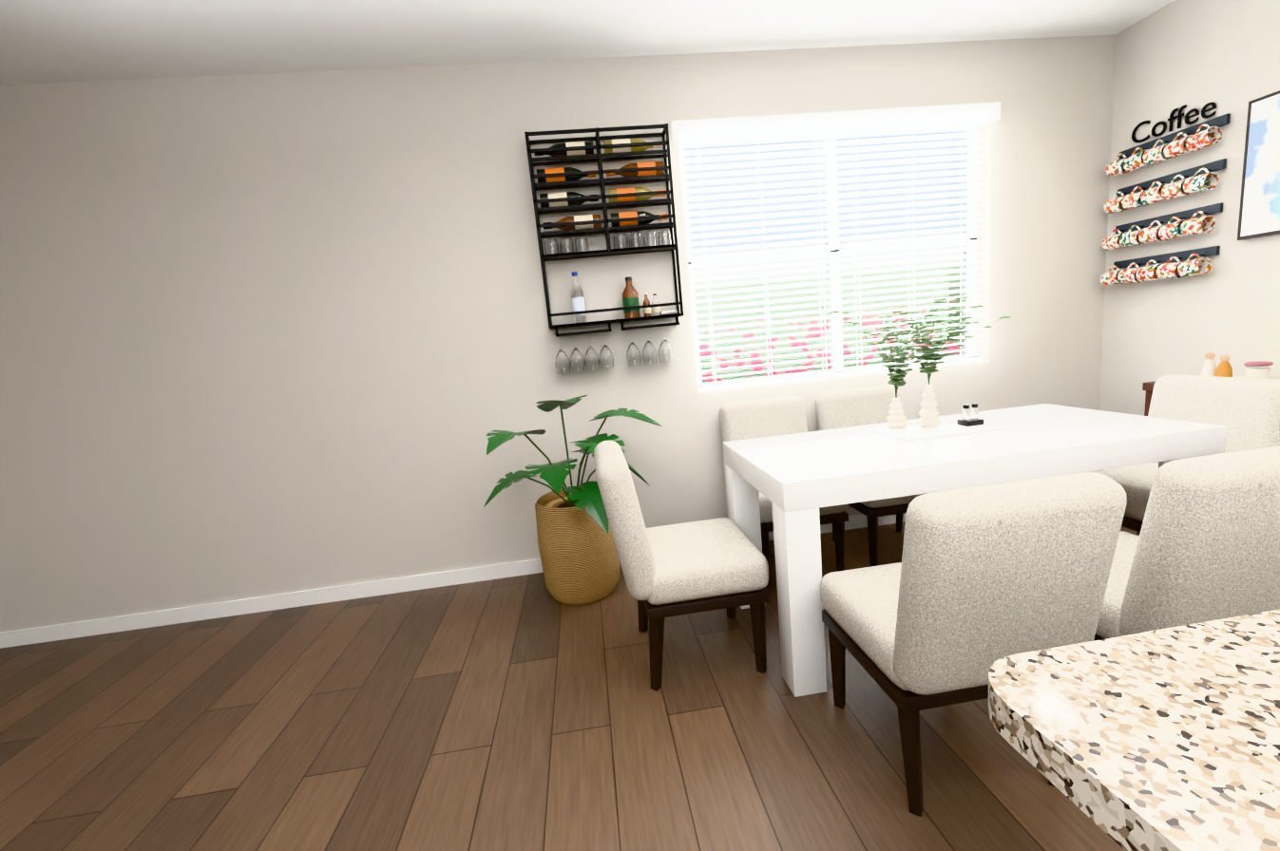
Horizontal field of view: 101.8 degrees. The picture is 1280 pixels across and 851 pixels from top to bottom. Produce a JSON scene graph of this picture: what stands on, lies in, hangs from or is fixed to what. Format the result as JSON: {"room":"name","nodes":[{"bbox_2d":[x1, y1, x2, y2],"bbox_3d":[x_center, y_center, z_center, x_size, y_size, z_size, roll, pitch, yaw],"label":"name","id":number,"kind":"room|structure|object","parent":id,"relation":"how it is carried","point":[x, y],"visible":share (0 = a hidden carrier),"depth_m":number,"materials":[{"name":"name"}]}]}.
{"room":"dining room","nodes":[
{"label":"dining room","id":0,"kind":"room"},
{"bbox_2d":[0,34,1116,632],"bbox_3d":[-0.356,-0.537,2.959,6.480,2.740,0.160,-7,9,-6],"label":"wall","id":1,"kind":"structure","parent":0,"point":[272,333],"depth_m":2.77,"materials":[{"name":"grey paint"}]},
{"bbox_2d":[0,513,906,649],"bbox_3d":[-0.420,0.803,3.067,6.070,0.085,0.013,-7,9,-6],"label":"baseboard","id":2,"kind":"structure","parent":1,"relation":"attached to","point":[129,622],"depth_m":2.91,"materials":[{"name":"white wood"}]},
{"bbox_2d":[524,123,684,374],"bbox_3d":[-0.164,-0.916,2.776,0.724,1.208,0.135,-7,9,-6],"label":"wine rack","id":3,"kind":"object","parent":1,"relation":"attached to","point":[573,149],"visible":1,"depth_m":2.72,"materials":[{"name":"black metal"}]},
{"bbox_2d":[678,130,977,387],"bbox_3d":[1.152,-1.018,3.105,1.820,1.455,0.050,-7,9,-6],"label":"window unit","id":4,"kind":"structure","parent":1,"relation":"in","point":[791,345],"depth_m":3.11,"materials":[{"name":"white"}]},
{"bbox_2d":[670,102,1000,392],"bbox_3d":[1.163,-1.008,3.006,1.880,1.454,0.120,-7,9,-6],"label":"window blinds","id":5,"kind":"object","parent":4,"relation":"attached to","point":[697,134],"visible":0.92,"depth_m":2.99,"materials":[{"name":"white plastic"}]},
{"bbox_2d":[0,521,1139,850],"bbox_3d":[0.199,1.411,-0.426,6.880,0.100,7.600,-7,9,-6],"label":"floor","id":6,"kind":"structure","parent":0,"point":[523,714],"depth_m":1.76,"materials":[{"name":"brown wood"}]},
{"bbox_2d":[483,394,661,604],"bbox_3d":[-0.318,0.370,2.609,0.928,1.056,0.629,-7,9,-6],"label":"potted plant","id":7,"kind":"object","parent":6,"relation":"on","point":[580,559],"visible":0.81,"depth_m":2.56,"materials":[{"name":"wicker"}]},
{"bbox_2d":[593,440,768,691],"bbox_3d":[0.157,0.501,2.087,0.590,0.886,0.500,-7,9,-6],"label":"chair","id":8,"kind":"object","parent":6,"relation":"on","point":[680,569],"visible":1,"depth_m":1.88,"materials":[{"name":"fabric"}]},
{"bbox_2d":[719,395,848,587],"bbox_3d":[0.767,0.319,2.828,0.500,0.886,0.590,-7,9,-6],"label":"chair","id":9,"kind":"object","parent":6,"relation":"on","point":[761,418],"visible":0.21,"depth_m":2.93,"materials":[{"name":"fabric"}]},
{"bbox_2d":[815,384,955,567],"bbox_3d":[1.340,0.254,2.884,0.500,0.886,0.590,-7,9,-6],"label":"chair","id":10,"kind":"object","parent":6,"relation":"on","point":[843,409],"visible":0.38,"depth_m":2.98,"materials":[{"name":"fabric"}]},
{"bbox_2d":[820,472,1127,817],"bbox_3d":[0.863,0.532,1.476,0.500,0.886,0.590,-7,9,-6],"label":"chair","id":11,"kind":"object","parent":6,"relation":"on","point":[964,595],"visible":0.81,"depth_m":1.19,"materials":[{"name":"fabric"}]},
{"bbox_2d":[722,403,1226,697],"bbox_3d":[1.280,0.423,2.205,1.650,0.780,0.740,-7,9,-6],"label":"dining table","id":12,"kind":"object","parent":6,"relation":"on","point":[798,480],"visible":0.69,"depth_m":1.83,"materials":[{"name":"white wood"}]},
{"bbox_2d":[829,296,1011,440],"bbox_3d":[1.185,-0.258,2.263,0.583,0.555,0.540,-7,9,-6],"label":"decor","id":13,"kind":"object","parent":12,"relation":"on","point":[928,424],"visible":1,"depth_m":2.22,"materials":[{"name":"white"}]},
{"bbox_2d":[988,610,1279,850],"bbox_3d":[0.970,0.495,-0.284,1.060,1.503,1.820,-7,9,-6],"label":"kitchen island","id":14,"kind":"object","parent":6,"relation":"on","point":[1164,740],"visible":1,"depth_m":0.43,"materials":[{"name":"granite"},{"name":"wood"}]},
{"bbox_2d":[1137,381,1156,534],"bbox_3d":[2.926,0.302,1.827,0.391,0.820,1.900,-7,9,-6],"label":"sideboard","id":15,"kind":"object","parent":6,"relation":"on","point":[1148,387],"visible":0.08,"depth_m":2.66,"materials":[{"name":"brown wood"}]},
{"bbox_2d":[1199,352,1279,380],"bbox_3d":[2.854,-0.355,1.718,0.386,0.568,1.700,-7,9,-6],"label":"decor","id":16,"kind":"object","parent":15,"relation":"on","point":[1224,369],"visible":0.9,"depth_m":2.47,"materials":[{"name":"multicoloured ceramic"}]},
{"bbox_2d":[1066,374,1279,532],"bbox_3d":[2.333,0.252,2.300,0.590,0.886,0.500,-7,9,-6],"label":"chair","id":17,"kind":"object","parent":6,"relation":"on","point":[1246,411],"visible":0.31,"depth_m":2.19,"materials":[{"name":"fabric"}]},
{"bbox_2d":[1093,446,1279,641],"bbox_3d":[1.496,0.460,1.538,0.500,0.886,0.590,-7,9,-6],"label":"chair","id":18,"kind":"object","parent":6,"relation":"on","point":[1204,546],"visible":0.42,"depth_m":1.24,"materials":[{"name":"fabric"}]},
{"bbox_2d":[0,0,1174,84],"bbox_3d":[-0.076,-1.379,-0.885,6.880,0.100,7.600,-7,9,-6],"label":"ceiling","id":19,"kind":"structure","parent":0,"point":[48,41],"depth_m":2.39,"materials":[{"name":"white paint"}]},
{"bbox_2d":[1098,0,1279,416],"bbox_3d":[3.339,-0.360,-0.335,0.150,2.740,7.600,-7,9,-6],"label":"wall","id":20,"kind":"structure","parent":0,"point":[1224,55],"depth_m":2.69,"materials":[{"name":"grey paint"}]},
{"bbox_2d":[1100,102,1230,286],"bbox_3d":[2.796,-1.227,2.804,0.114,0.873,0.510,-7,9,-6],"label":"mug rack","id":21,"kind":"object","parent":20,"relation":"attached to","point":[1189,140],"visible":0.98,"depth_m":2.75,"materials":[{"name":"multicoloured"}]},
{"bbox_2d":[1237,90,1279,240],"bbox_3d":[2.933,-1.121,1.935,0.036,0.620,1.080,-7,9,-6],"label":"framed picture","id":22,"kind":"object","parent":20,"relation":"attached to","point":[1259,212],"visible":0.9,"depth_m":2.39,"materials":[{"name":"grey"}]}
]}

